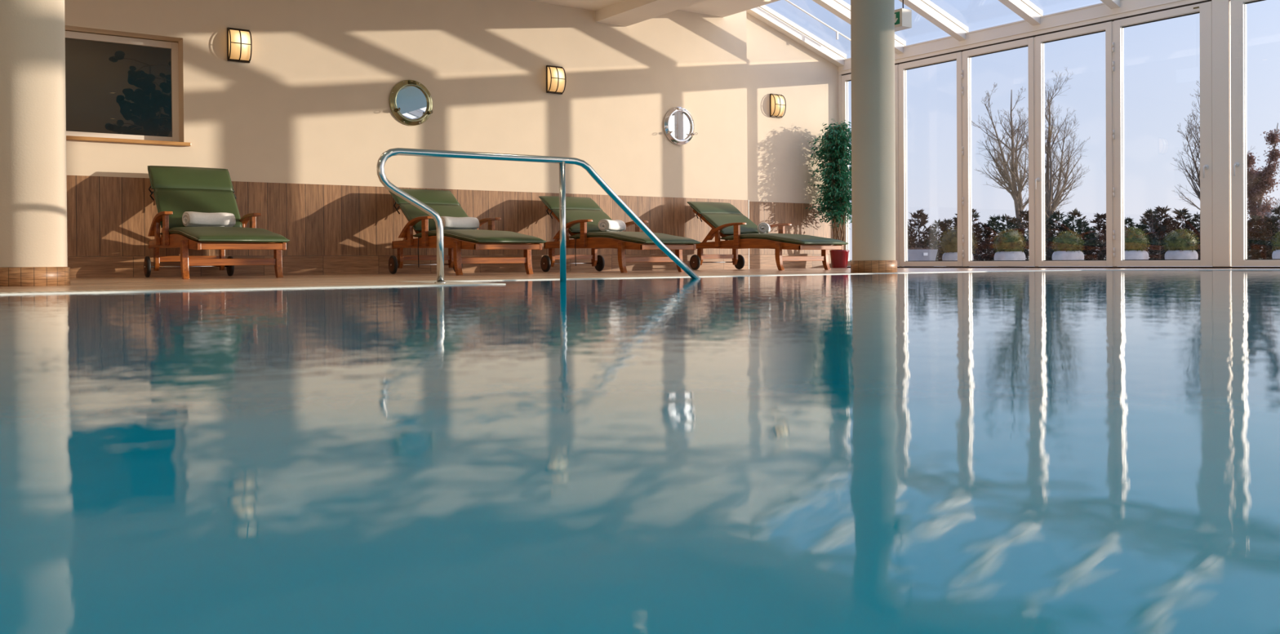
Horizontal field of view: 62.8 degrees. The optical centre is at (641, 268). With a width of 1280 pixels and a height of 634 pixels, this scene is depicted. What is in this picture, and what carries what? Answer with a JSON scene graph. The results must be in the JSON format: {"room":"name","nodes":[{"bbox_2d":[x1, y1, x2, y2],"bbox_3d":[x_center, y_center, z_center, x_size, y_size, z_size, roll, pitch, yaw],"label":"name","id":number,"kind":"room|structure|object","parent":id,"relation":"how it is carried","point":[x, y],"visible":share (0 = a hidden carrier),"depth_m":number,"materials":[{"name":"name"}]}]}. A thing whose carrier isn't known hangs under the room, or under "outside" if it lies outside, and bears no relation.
{"room":"indoor swimming pool","nodes":[
{"label":"indoor swimming pool","id":0,"kind":"room"},
{"bbox_2d":[65,38,171,137],"bbox_3d":[-5.813,-1.679,10.910,2.762,2.900,2.299,-1,1,-35],"label":"back room","id":1,"kind":"structure","parent":0,"point":[94,82],"depth_m":12.03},
{"bbox_2d":[104,50,171,137],"bbox_3d":[-4.860,-1.180,10.438,0.861,1.896,0.393,-1,1,-35],"label":"rubber plant","id":2,"kind":"object","parent":1,"relation":"on","point":[149,100],"visible":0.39,"depth_m":10.32,"materials":[{"name":"green plant"}]},
{"bbox_2d":[64,0,747,256],"bbox_3d":[-4.541,-1.928,10.216,14.440,4.009,0.300,-1,1,-35],"label":"wall","id":3,"kind":"structure","parent":0,"point":[310,104],"depth_m":11.68,"materials":[{"name":"beige paint"}]},
{"bbox_2d":[65,31,191,146],"bbox_3d":[-5.065,-1.692,9.781,1.557,1.032,0.305,-1,1,-35],"label":"window","id":4,"kind":"structure","parent":3,"relation":"in","point":[174,140],"depth_m":10.04,"materials":[{"name":"beige wood"}]},
{"bbox_2d":[226,27,252,62],"bbox_3d":[-3.971,-2.215,10.366,0.210,0.326,0.113,-1,1,-35],"label":"wall lamp","id":5,"kind":"object","parent":3,"relation":"attached to","point":[239,45],"visible":1,"depth_m":10.35,"materials":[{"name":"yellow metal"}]},
{"bbox_2d":[66,175,748,256],"bbox_3d":[-4.441,-0.492,10.099,14.440,0.738,0.012,-1,1,-35],"label":"wall paneling","id":6,"kind":"structure","parent":3,"relation":"attached to","point":[107,215],"depth_m":10.97,"materials":[{"name":"brown wood"}]},
{"bbox_2d":[67,254,748,278],"bbox_3d":[-4.437,-0.022,10.102,14.440,0.196,0.012,-1,1,-35],"label":"baseboard","id":7,"kind":"structure","parent":3,"relation":"attached to","point":[81,267],"depth_m":10.96,"materials":[{"name":"brown wood"}]},
{"bbox_2d":[389,80,432,125],"bbox_3d":[-2.476,-1.813,11.403,0.500,0.500,0.150,-1,1,-35],"label":"mirror","id":8,"kind":"object","parent":3,"relation":"attached to","point":[411,102],"visible":1,"depth_m":11.44,"materials":[{"name":"gold metal"}]},
{"bbox_2d":[395,85,426,119],"bbox_3d":[-2.511,-1.813,11.453,0.372,0.372,0.008,-1,1,-35],"label":"mirror glass","id":9,"kind":"object","parent":8,"relation":"attached to","point":[411,100],"depth_m":11.45,"materials":[{"name":"silver metal"}]},
{"bbox_2d":[546,65,565,94],"bbox_3d":[-1.013,-2.251,12.462,0.210,0.326,0.113,-1,1,-35],"label":"wall lamp","id":10,"kind":"object","parent":3,"relation":"attached to","point":[555,78],"visible":1,"depth_m":12.44,"materials":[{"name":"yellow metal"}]},
{"bbox_2d":[663,106,697,145],"bbox_3d":[0.527,-1.850,13.531,0.500,0.500,0.150,-1,1,-35],"label":"mirror","id":11,"kind":"object","parent":3,"relation":"attached to","point":[678,122],"visible":1,"depth_m":13.57,"materials":[{"name":"silver metal"}]},
{"bbox_2d":[669,111,690,139],"bbox_3d":[0.491,-1.850,13.581,0.372,0.372,0.008,-1,1,-35],"label":"mirror glass","id":12,"kind":"object","parent":11,"relation":"attached to","point":[679,122],"depth_m":13.58,"materials":[{"name":"silver metal"}]},
{"bbox_2d":[529,0,623,10],"bbox_3d":[-0.600,-3.494,2.517,12.000,0.820,16.815,-1,1,-35],"label":"ceiling","id":13,"kind":"structure","parent":0,"point":[593,5],"depth_m":12.46,"materials":[{"name":"paint"}]},
{"bbox_2d":[595,0,706,26],"bbox_3d":[4.483,-3.489,6.119,0.460,0.955,16.815,-1,1,-35],"label":"ceiling beam","id":14,"kind":"structure","parent":13,"relation":"attached to","point":[625,12],"depth_m":12.39,"materials":[{"name":"paint"}]},
{"bbox_2d":[0,267,1279,292],"bbox_3d":[1.242,0.082,3.932,16.570,0.001,16.980,-1,1,-35],"label":"pool edge","id":15,"kind":"structure","parent":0,"point":[212,282],"depth_m":8.32,"materials":[{"name":"beige tile"}]},
{"bbox_2d":[0,0,70,286],"bbox_3d":[-3.584,-1.495,6.119,0.412,3.189,0.412,-1,1,-35],"label":"column","id":16,"kind":"structure","parent":15,"relation":"on","point":[33,250],"depth_m":5.97,"materials":[{"name":"paint"}]},
{"bbox_2d":[143,165,289,279],"bbox_3d":[-3.735,-0.441,9.152,0.801,1.039,2.046,-1,1,-35],"label":"sun lounger","id":17,"kind":"object","parent":15,"relation":"on","point":[178,190],"visible":0.98,"depth_m":9.43,"materials":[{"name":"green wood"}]},
{"bbox_2d":[147,165,232,190],"bbox_3d":[-4.221,-0.843,9.830,0.709,0.237,0.230,-1,1,-35],"label":"cushion","id":18,"kind":"object","parent":17,"relation":"on","point":[161,177],"depth_m":9.78,"materials":[{"name":"green fabric"}]},
{"bbox_2d":[154,187,242,228],"bbox_3d":[-4.054,-0.550,9.599,0.693,0.382,0.371,-1,1,-35],"label":"cushion","id":19,"kind":"object","parent":17,"relation":"on","point":[179,201],"depth_m":9.60,"materials":[{"name":"green fabric"}]},
{"bbox_2d":[182,211,235,226],"bbox_3d":[-3.842,-0.433,9.323,0.165,0.142,0.458,0,1,38],"label":"rolled towel","id":20,"kind":"object","parent":17,"relation":"on","point":[189,219],"visible":0.99,"depth_m":9.25,"materials":[{"name":"fabric"}]},
{"bbox_2d":[160,226,288,242],"bbox_3d":[-3.568,-0.289,8.918,0.698,0.152,1.466,-1,1,-35],"label":"seat cushion","id":21,"kind":"object","parent":17,"relation":"on","point":[170,234],"depth_m":8.49,"materials":[{"name":"green fabric"}]},
{"bbox_2d":[387,188,546,275],"bbox_3d":[-1.780,-0.399,10.439,0.801,0.909,2.103,-1,1,-35],"label":"sun lounger","id":22,"kind":"object","parent":15,"relation":"on","point":[444,202],"visible":0.95,"depth_m":10.30,"materials":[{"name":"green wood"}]},
{"bbox_2d":[391,188,459,204],"bbox_3d":[-2.313,-0.761,11.185,0.709,0.190,0.268,-1,1,-35],"label":"cushion","id":23,"kind":"object","parent":22,"relation":"on","point":[428,197],"depth_m":11.18,"materials":[{"name":"green fabric"}]},
{"bbox_2d":[399,203,468,231],"bbox_3d":[-2.113,-0.536,10.907,0.693,0.302,0.436,-1,1,-35],"label":"cushion","id":24,"kind":"object","parent":22,"relation":"on","point":[451,210],"depth_m":10.87,"materials":[{"name":"green fabric"}]},
{"bbox_2d":[440,216,479,229],"bbox_3d":[-1.849,-0.456,10.602,0.165,0.142,0.458,0,1,42],"label":"rolled towel","id":25,"kind":"object","parent":22,"relation":"on","point":[449,223],"visible":0.91,"depth_m":10.54,"materials":[{"name":"fabric"}]},
{"bbox_2d":[413,229,544,243],"bbox_3d":[-1.597,-0.312,10.182,0.698,0.152,1.466,-1,1,-35],"label":"seat cushion","id":26,"kind":"object","parent":22,"relation":"on","point":[424,236],"depth_m":9.79,"materials":[{"name":"green fabric"}]},
{"bbox_2d":[538,195,700,272],"bbox_3d":[-0.287,-0.406,11.508,0.801,0.886,2.120,-1,1,-35],"label":"sun lounger","id":27,"kind":"object","parent":15,"relation":"on","point":[583,215],"visible":0.89,"depth_m":11.59,"materials":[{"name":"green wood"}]},
{"bbox_2d":[539,195,601,209],"bbox_3d":[-0.824,-0.760,12.259,0.709,0.182,0.273,-1,1,-35],"label":"cushion","id":28,"kind":"object","parent":27,"relation":"on","point":[551,202],"depth_m":12.21,"materials":[{"name":"green fabric"}]},
{"bbox_2d":[551,208,612,232],"bbox_3d":[-0.620,-0.547,11.975,0.693,0.288,0.445,-1,1,-35],"label":"cushion","id":29,"kind":"object","parent":27,"relation":"on","point":[571,215],"depth_m":11.93,"materials":[{"name":"green fabric"}]},
{"bbox_2d":[598,219,626,231],"bbox_3d":[-0.324,-0.476,11.656,0.165,0.142,0.458,0,0,25],"label":"rolled towel","id":30,"kind":"object","parent":27,"relation":"on","point":[607,225],"visible":0.98,"depth_m":11.53,"materials":[{"name":"fabric"}]},
{"bbox_2d":[569,231,699,244],"bbox_3d":[-0.099,-0.330,11.243,0.698,0.152,1.466,-1,1,-35],"label":"seat cushion","id":31,"kind":"object","parent":27,"relation":"on","point":[580,237],"depth_m":10.95,"materials":[{"name":"green fabric"}]},
{"bbox_2d":[0,269,1279,294],"bbox_3d":[1.985,0.105,2.736,14.940,0.042,10.710,-1,1,-35],"label":"trim","id":32,"kind":"structure","parent":15,"relation":"on","point":[424,282],"depth_m":5.80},
{"bbox_2d":[376,147,701,283],"bbox_3d":[-0.527,-0.286,6.428,2.270,0.805,0.068,-1,1,-35],"label":"handrail","id":33,"kind":"object","parent":32,"relation":"on","point":[562,161],"visible":0.88,"depth_m":6.28,"materials":[{"name":"metal"}]},
{"bbox_2d":[687,201,848,270],"bbox_3d":[1.488,-0.425,12.768,0.801,0.880,2.125,-1,1,-35],"label":"sun lounger","id":34,"kind":"object","parent":15,"relation":"on","point":[726,221],"visible":0.98,"depth_m":12.85,"materials":[{"name":"brown wood"}]},
{"bbox_2d":[688,201,741,214],"bbox_3d":[0.950,-0.776,13.520,0.709,0.180,0.274,-1,1,-35],"label":"cushion","id":35,"kind":"object","parent":34,"relation":"on","point":[699,207],"depth_m":13.44,"materials":[{"name":"green fabric"}]},
{"bbox_2d":[701,213,759,234],"bbox_3d":[1.155,-0.567,13.235,0.693,0.284,0.447,-1,1,-35],"label":"cushion","id":36,"kind":"object","parent":34,"relation":"on","point":[713,220],"depth_m":13.18,"materials":[{"name":"green fabric"}]},
{"bbox_2d":[721,233,847,244],"bbox_3d":[1.677,-0.352,12.502,0.698,0.152,1.466,-1,1,-35],"label":"seat cushion","id":37,"kind":"object","parent":34,"relation":"on","point":[730,238],"depth_m":12.21,"materials":[{"name":"green fabric"}]},
{"bbox_2d":[805,120,852,267],"bbox_3d":[2.805,-1.077,14.930,0.848,2.134,0.833,-1,1,-35],"label":"potted plant","id":38,"kind":"object","parent":15,"relation":"on","point":[837,195],"visible":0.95,"depth_m":14.89,"materials":[{"name":"plant"}]},
{"bbox_2d":[829,249,848,267],"bbox_3d":[2.835,-0.139,15.024,0.276,0.256,0.276,-1,1,-35],"label":"plant pot","id":39,"kind":"object","parent":15,"relation":"on","point":[839,258],"depth_m":14.92,"materials":[{"name":"red plastic"}]},
{"bbox_2d":[850,0,897,272],"bbox_3d":[2.094,-1.492,9.491,0.412,3.054,0.412,-1,1,-35],"label":"column","id":40,"kind":"structure","parent":15,"relation":"on","point":[872,21],"depth_m":9.32,"materials":[{"name":"paint"}]},
{"bbox_2d":[678,0,779,17],"bbox_3d":[5.310,-3.657,6.705,1.570,0.639,16.815,-1,1,-35],"label":"ceiling","id":41,"kind":"structure","parent":0,"point":[722,8],"depth_m":13.44,"materials":[{"name":"paint"}]},
{"bbox_2d":[812,0,906,54],"bbox_3d":[2.654,-3.431,13.883,2.390,0.951,0.110,-1,1,-35],"label":"trim","id":42,"kind":"structure","parent":41,"relation":"attached to","point":[840,8],"depth_m":13.84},
{"bbox_2d":[894,0,911,31],"bbox_3d":[2.621,-3.178,10.858,0.166,1.400,0.300,-1,1,-35],"label":"exit sign","id":43,"kind":"object","parent":41,"relation":"hanging from","point":[903,16],"visible":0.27,"depth_m":10.75,"materials":[{"name":"white plastic"}]},
{"bbox_2d":[898,0,968,40],"bbox_3d":[3.255,-3.429,13.034,2.390,0.951,0.110,-1,1,-35],"label":"trim","id":44,"kind":"structure","parent":41,"relation":"attached to","point":[926,9],"depth_m":13.37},
{"bbox_2d":[998,0,1042,25],"bbox_3d":[3.885,-3.427,12.145,2.390,0.951,0.110,-1,1,-35],"label":"trim","id":45,"kind":"structure","parent":41,"relation":"attached to","point":[1026,10],"depth_m":12.63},
{"bbox_2d":[746,12,848,266],"bbox_3d":[2.131,-1.866,15.115,2.110,3.719,0.250,-1,1,-35],"label":"wall","id":46,"kind":"structure","parent":0,"point":[779,153],"depth_m":14.90,"materials":[{"name":"beige paint"}]},
{"bbox_2d":[769,93,786,118],"bbox_3d":[1.919,-2.296,14.741,0.210,0.326,0.113,-1,1,-35],"label":"wall lamp","id":47,"kind":"object","parent":46,"relation":"attached to","point":[777,104],"visible":1,"depth_m":14.72,"materials":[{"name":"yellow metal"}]},
{"bbox_2d":[749,254,831,269],"bbox_3d":[2.127,-0.103,14.955,1.876,0.196,0.012,-1,1,-35],"label":"baseboard","id":48,"kind":"structure","parent":46,"relation":"attached to","point":[756,261],"depth_m":14.86,"materials":[{"name":"brown wood"}]},
{"bbox_2d":[749,201,837,254],"bbox_3d":[2.123,-0.571,14.952,1.876,0.734,0.012,-1,1,-35],"label":"trim","id":49,"kind":"structure","parent":46,"relation":"attached to","point":[803,221],"depth_m":14.97,"materials":[{"name":"brown wood"}]},
{"bbox_2d":[746,4,846,66],"bbox_3d":[2.006,-3.433,14.797,2.390,0.951,0.120,-1,1,-35],"label":"trim","id":50,"kind":"structure","parent":46,"relation":"attached to","point":[765,14],"depth_m":14.90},
{"bbox_2d":[838,74,842,240],"bbox_3d":[2.985,-1.449,15.534,0.120,2.834,0.055,-1,1,-35],"label":"trim","id":51,"kind":"structure","parent":46,"relation":"attached to","point":[840,75],"depth_m":15.49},
{"bbox_2d":[1111,21,1117,266],"bbox_3d":[5.430,-1.430,12.037,0.043,2.812,0.028,-1,1,-35],"label":"trim","id":52,"kind":"structure","parent":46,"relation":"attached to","point":[1113,22],"depth_m":12.03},
{"bbox_2d":[1211,0,1232,266],"bbox_3d":[6.121,-1.439,11.061,0.074,2.834,0.169,-1,1,-35],"label":"pillar","id":53,"kind":"structure","parent":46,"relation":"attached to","point":[1221,43],"depth_m":11.03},
{"bbox_2d":[1230,0,1279,266],"bbox_3d":[6.462,-1.429,10.525,0.130,2.810,1.060,-1,1,-35],"label":"window frame","id":54,"kind":"structure","parent":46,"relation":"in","point":[1237,7],"depth_m":10.89,"materials":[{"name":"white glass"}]},
{"bbox_2d":[848,266,1279,266],"bbox_3d":[13.258,0.044,15.522,16.420,0.200,50.000,-1,1,-35],"label":"terrace","id":55,"kind":"object","parent":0,"point":[848,266],"depth_m":18.23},
{"bbox_2d":[904,246,937,266],"bbox_3d":[5.254,-0.241,19.870,0.571,0.418,0.503,0,0,-2],"label":"planter","id":56,"kind":"object","parent":55,"relation":"on","point":[913,254],"visible":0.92,"depth_m":19.64,"materials":[{"name":"grey concrete"}]},
{"bbox_2d":[907,208,940,252],"bbox_3d":[7.756,-0.905,29.396,1.476,1.595,1.304,0,1,45],"label":"shrub","id":57,"kind":"object","parent":55,"relation":"on","point":[921,215],"visible":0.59,"depth_m":29.47,"materials":[{"name":"green plant"}]},
{"bbox_2d":[925,219,948,261],"bbox_3d":[8.418,-0.770,29.593,1.061,1.310,1.125,0,0,-3],"label":"conifer","id":58,"kind":"object","parent":55,"relation":"on","point":[939,223],"visible":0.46,"depth_m":29.60,"materials":[{"name":"green plant"}]},
{"bbox_2d":[937,226,978,266],"bbox_3d":[6.024,-0.423,19.999,0.752,0.770,0.781,0,0,-13],"label":"boxwood","id":59,"kind":"object","parent":55,"relation":"on","point":[948,243],"visible":0.58,"depth_m":19.83,"materials":[{"name":"plant"}]},
{"bbox_2d":[942,252,973,266],"bbox_3d":[6.029,-0.182,19.995,0.572,0.287,0.572,0,0,-13],"label":"bowl","id":60,"kind":"object","parent":59,"relation":"on","point":[946,255],"depth_m":19.82,"materials":[{"name":"concrete"}]},
{"bbox_2d":[949,208,990,250],"bbox_3d":[9.416,-0.975,30.245,1.396,1.698,1.273,0,0,32],"label":"conifer","id":61,"kind":"object","parent":55,"relation":"on","point":[974,215],"visible":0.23,"depth_m":30.10,"materials":[{"name":"green plant"}]},
{"bbox_2d":[974,238,995,260],"bbox_3d":[9.538,-0.484,28.493,1.000,0.740,1.132,0,0,23],"label":"conifer","id":62,"kind":"object","parent":55,"relation":"on","point":[988,244],"visible":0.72,"depth_m":28.40,"materials":[{"name":"green plant"}]},
{"bbox_2d":[980,213,1003,257],"bbox_3d":[10.305,-0.854,30.268,1.119,1.482,1.152,-1,1,-41],"label":"shrub","id":63,"kind":"object","parent":55,"relation":"on","point":[993,221],"visible":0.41,"depth_m":30.18,"materials":[{"name":"green plant"}]},
{"bbox_2d":[987,213,1026,260],"bbox_3d":[10.301,-0.844,29.634,1.143,1.469,1.110,0,0,-11],"label":"shrub","id":64,"kind":"object","parent":55,"relation":"on","point":[1003,219],"visible":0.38,"depth_m":29.73,"materials":[{"name":"green plant"}]},
{"bbox_2d":[991,228,1026,260],"bbox_3d":[7.020,-0.406,20.000,0.665,0.721,0.642,0,0,14],"label":"boxwood","id":65,"kind":"object","parent":55,"relation":"on","point":[1010,246],"visible":0.98,"depth_m":19.81,"materials":[{"name":"plant"}]},
{"bbox_2d":[994,251,1025,260],"bbox_3d":[7.019,-0.189,19.999,0.572,0.287,0.572,0,0,14],"label":"bowl","id":66,"kind":"object","parent":65,"relation":"on","point":[999,255],"depth_m":19.77,"materials":[{"name":"concrete"}]},
{"bbox_2d":[992,216,1028,255],"bbox_3d":[10.400,-0.805,29.444,1.077,1.356,1.103,0,0,10],"label":"shrub","id":67,"kind":"object","parent":55,"relation":"on","point":[1014,220],"visible":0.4,"depth_m":29.44,"materials":[{"name":"green plant"}]},
{"bbox_2d":[1015,207,1028,258],"bbox_3d":[10.972,-0.946,30.318,1.254,1.660,1.291,0,0,-3],"label":"shrub","id":68,"kind":"object","parent":55,"relation":"on","point":[1025,218],"visible":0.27,"depth_m":30.19,"materials":[{"name":"green plant"}]},
{"bbox_2d":[1027,213,1058,257],"bbox_3d":[11.459,-0.848,29.683,1.222,1.423,1.153,-1,1,-37],"label":"conifer","id":69,"kind":"object","parent":55,"relation":"on","point":[1047,228],"visible":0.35,"depth_m":29.51,"materials":[{"name":"green plant"}]},
{"bbox_2d":[1044,209,1069,247],"bbox_3d":[12.126,-0.931,30.331,1.218,1.613,1.254,0,0,20],"label":"conifer","id":70,"kind":"object","parent":55,"relation":"on","point":[1055,214],"visible":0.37,"depth_m":30.39,"materials":[{"name":"green plant"}]},
{"bbox_2d":[1050,229,1085,260],"bbox_3d":[8.134,-0.404,19.996,0.639,0.702,0.624,0,0,15],"label":"boxwood","id":71,"kind":"object","parent":55,"relation":"on","point":[1068,246],"visible":0.95,"depth_m":19.82,"materials":[{"name":"plant"}]},
{"bbox_2d":[1052,250,1084,260],"bbox_3d":[8.132,-0.196,20.003,0.572,0.287,0.572,0,0,15],"label":"bowl","id":72,"kind":"object","parent":71,"relation":"on","point":[1057,255],"depth_m":19.78,"materials":[{"name":"concrete"}]},
{"bbox_2d":[1054,208,1088,260],"bbox_3d":[12.379,-0.939,30.061,1.266,1.628,1.230,-1,0,-28],"label":"shrub","id":73,"kind":"object","parent":55,"relation":"on","point":[1075,212],"visible":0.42,"depth_m":29.87,"materials":[{"name":"green plant"}]},
{"bbox_2d":[1070,219,1101,254],"bbox_3d":[12.455,-0.779,29.726,1.015,1.271,1.231,-1,0,-31],"label":"shrub","id":74,"kind":"object","parent":55,"relation":"on","point":[1078,224],"visible":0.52,"depth_m":29.70,"materials":[{"name":"green plant"}]},
{"bbox_2d":[1080,238,1102,260],"bbox_3d":[12.298,-0.491,28.638,1.010,0.711,0.952,0,0,-12],"label":"conifer","id":75,"kind":"object","parent":55,"relation":"on","point":[1091,242],"visible":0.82,"depth_m":28.53,"materials":[{"name":"green plant"}]},
{"bbox_2d":[1085,234,1106,260],"bbox_3d":[12.496,-0.535,28.480,0.992,0.801,1.088,-1,1,-37],"label":"conifer","id":76,"kind":"object","parent":55,"relation":"on","point":[1102,244],"visible":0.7,"depth_m":28.42,"materials":[{"name":"green plant"}]},
{"bbox_2d":[1124,226,1150,259],"bbox_3d":[9.368,-0.443,20.007,0.640,0.763,0.640,0,1,41],"label":"boxwood","id":77,"kind":"object","parent":55,"relation":"on","point":[1135,242],"visible":0.73,"depth_m":19.80,"materials":[{"name":"plant"}]},
{"bbox_2d":[1124,250,1148,259],"bbox_3d":[9.358,-0.205,20.001,0.572,0.287,0.572,0,1,41],"label":"bowl","id":78,"kind":"object","parent":77,"relation":"on","point":[1128,255],"depth_m":19.75,"materials":[{"name":"concrete"}]},
{"bbox_2d":[1146,235,1168,259],"bbox_3d":[13.941,-0.515,28.183,1.056,0.744,0.996,-1,1,-43],"label":"conifer","id":79,"kind":"object","parent":55,"relation":"on","point":[1161,238],"visible":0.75,"depth_m":28.21,"materials":[{"name":"green plant"}]},
{"bbox_2d":[1162,228,1199,259],"bbox_3d":[10.283,-0.422,19.994,0.650,0.708,0.664,0,0,4],"label":"boxwood","id":80,"kind":"object","parent":55,"relation":"on","point":[1180,245],"visible":0.96,"depth_m":19.81,"materials":[{"name":"plant"}]},
{"bbox_2d":[1164,249,1198,259],"bbox_3d":[10.290,-0.211,20.000,0.572,0.287,0.572,0,0,4],"label":"bowl","id":81,"kind":"object","parent":80,"relation":"on","point":[1170,254],"depth_m":19.78,"materials":[{"name":"concrete"}]},
{"bbox_2d":[1271,231,1279,258],"bbox_3d":[12.355,-0.439,20.002,0.652,0.712,0.629,-1,1,-39],"label":"boxwood","id":82,"kind":"object","parent":55,"relation":"on","point":[1276,254],"visible":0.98,"depth_m":20.00,"materials":[{"name":"plant"}]},
{"bbox_3d":[1.989,0.766,2.741,14.400,1.320,10.170,-1,1,-35],"label":"basin","id":83,"kind":"object","parent":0,"visible":0},
{"bbox_2d":[0,270,1279,633],"bbox_3d":[1.985,0.088,2.736,14.400,0.001,10.170,-1,1,-35],"label":"pool water","id":84,"kind":"object","parent":83,"relation":"in","point":[1075,451],"visible":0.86,"depth_m":0.66,"materials":[{"name":"teal liquid"}]},
{"label":"lawn","id":85,"kind":"structure","parent":0,"visible":0},
{"bbox_2d":[971,82,1050,235],"bbox_3d":[18.164,-4.733,51.989,4.260,8.828,2.973,-1,0,-19],"label":"bare tree","id":86,"kind":"object","parent":85,"relation":"on","point":[1016,195],"visible":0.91,"depth_m":51.80,"materials":[{"name":"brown plant"}]},
{"bbox_2d":[995,66,1089,260],"bbox_3d":[23.522,-5.997,60.637,4.432,11.183,5.610,-1,0,-21],"label":"bare tree","id":87,"kind":"object","parent":85,"relation":"on","point":[1049,194],"visible":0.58,"depth_m":60.11,"materials":[{"name":"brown plant"}]},
{"bbox_2d":[1085,213,1106,259],"bbox_3d":[13.149,-0.891,30.042,1.110,1.481,1.217,0,0,28],"label":"conifer","id":88,"kind":"object","parent":85,"relation":"on","point":[1099,217],"visible":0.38,"depth_m":29.99,"materials":[{"name":"green plant"}]},
{"bbox_2d":[1136,208,1169,258],"bbox_3d":[14.572,-0.947,29.858,1.222,1.618,1.258,0,1,34],"label":"shrub","id":89,"kind":"object","parent":85,"relation":"on","point":[1152,217],"visible":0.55,"depth_m":29.92,"materials":[{"name":"green plant"}]},
{"bbox_2d":[1145,204,1180,257],"bbox_3d":[15.025,-1.005,30.363,1.379,1.678,1.258,0,0,-2],"label":"shrub","id":90,"kind":"object","parent":85,"relation":"on","point":[1158,209],"visible":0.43,"depth_m":30.25,"materials":[{"name":"green plant"}]},
{"bbox_2d":[1164,207,1193,239],"bbox_3d":[15.705,-0.981,30.483,1.330,1.618,1.213,-1,0,-19],"label":"conifer","id":91,"kind":"object","parent":85,"relation":"on","point":[1180,214],"visible":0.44,"depth_m":30.41,"materials":[{"name":"green plant"}]},
{"bbox_2d":[1183,211,1200,256],"bbox_3d":[15.879,-0.908,29.745,1.218,1.482,1.111,0,0,24],"label":"shrub","id":92,"kind":"object","parent":85,"relation":"on","point":[1191,227],"visible":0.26,"depth_m":29.73,"materials":[{"name":"green plant"}]},
{"bbox_2d":[1170,80,1255,209],"bbox_3d":[26.989,-4.805,50.286,2.957,8.882,3.411,-1,0,-31],"label":"bare tree","id":93,"kind":"object","parent":85,"relation":"on","point":[1197,192],"visible":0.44,"depth_m":50.55,"materials":[{"name":"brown plant"}]},
{"bbox_2d":[1248,235,1274,258],"bbox_3d":[16.961,-0.523,28.387,0.915,0.733,0.942,-1,1,-34],"label":"conifer","id":94,"kind":"object","parent":85,"relation":"on","point":[1263,241],"visible":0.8,"depth_m":28.37,"materials":[{"name":"green plant"}]},
{"bbox_2d":[1246,123,1279,256],"bbox_3d":[28.138,-3.423,47.694,1.960,6.140,1.712,0,1,44],"label":"tree","id":95,"kind":"object","parent":85,"relation":"on","point":[1258,180],"visible":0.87,"depth_m":47.50,"materials":[{"name":"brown plant"}]},
{"bbox_2d":[1252,215,1279,258],"bbox_3d":[17.891,-0.842,29.665,1.055,1.357,1.024,0,1,36],"label":"shrub","id":96,"kind":"object","parent":85,"relation":"on","point":[1269,222],"visible":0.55,"depth_m":29.62,"materials":[{"name":"green plant"}]},
{"bbox_3d":[11.716,-1.991,3.272,0.200,4.009,3.800,-1,1,-35],"label":"wall","id":97,"kind":"structure","parent":0,"visible":0},
{"bbox_2d":[841,64,898,266],"bbox_3d":[3.289,-1.440,15.058,0.066,2.810,1.065,-1,1,-35],"label":"door","id":98,"kind":"structure","parent":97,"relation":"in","point":[845,78],"depth_m":14.64,"materials":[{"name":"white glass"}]},
{"bbox_2d":[897,64,902,266],"bbox_3d":[3.606,-1.436,14.612,0.043,2.812,0.028,-1,1,-35],"label":"trim","id":99,"kind":"structure","parent":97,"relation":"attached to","point":[898,64],"depth_m":14.60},
{"bbox_2d":[899,51,962,266],"bbox_3d":[3.915,-1.438,14.175,0.066,2.810,1.040,-1,1,-35],"label":"door","id":100,"kind":"structure","parent":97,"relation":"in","point":[904,67],"depth_m":14.35,"materials":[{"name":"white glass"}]},
{"bbox_2d":[961,51,966,266],"bbox_3d":[4.225,-1.434,13.739,0.043,2.812,0.028,-1,1,-35],"label":"trim","id":101,"kind":"structure","parent":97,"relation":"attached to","point":[962,51],"depth_m":13.73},
{"bbox_2d":[961,36,1035,266],"bbox_3d":[4.520,-1.436,13.301,0.088,2.810,1.055,-1,1,-35],"label":"door","id":102,"kind":"structure","parent":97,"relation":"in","point":[1029,42],"depth_m":13.40,"materials":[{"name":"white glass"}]},
{"bbox_2d":[837,0,1207,75],"bbox_3d":[6.788,-2.961,10.183,0.192,0.213,13.180,-1,1,-35],"label":"roof beam","id":103,"kind":"structure","parent":97,"relation":"attached to","point":[1100,12],"depth_m":12.86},
{"bbox_2d":[841,0,1211,75],"bbox_3d":[6.777,-2.833,10.175,0.100,0.042,13.180,-1,1,-35],"label":"trim","id":104,"kind":"structure","parent":97,"relation":"attached to","point":[1207,0],"depth_m":12.57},
{"bbox_2d":[1034,36,1039,266],"bbox_3d":[4.844,-1.432,12.865,0.043,2.812,0.028,-1,1,-35],"label":"trim","id":105,"kind":"structure","parent":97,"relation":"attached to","point":[1034,37],"depth_m":12.85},
{"bbox_2d":[847,266,1279,268],"bbox_3d":[6.792,-0.011,10.193,0.132,0.017,13.180,-1,1,-35],"label":"trim","id":106,"kind":"structure","parent":97,"relation":"attached to","point":[847,267],"depth_m":11.83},
{"bbox_2d":[1035,21,1112,266],"bbox_3d":[5.110,-1.434,12.432,0.130,2.810,0.985,-1,1,-35],"label":"window frame","id":107,"kind":"structure","parent":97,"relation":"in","point":[1106,27],"depth_m":12.51,"materials":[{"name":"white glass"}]},
{"bbox_2d":[1111,0,1212,266],"bbox_3d":[5.724,-1.432,11.567,0.130,2.810,1.107,-1,1,-35],"label":"window frame","id":108,"kind":"structure","parent":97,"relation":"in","point":[1205,11],"depth_m":11.30,"materials":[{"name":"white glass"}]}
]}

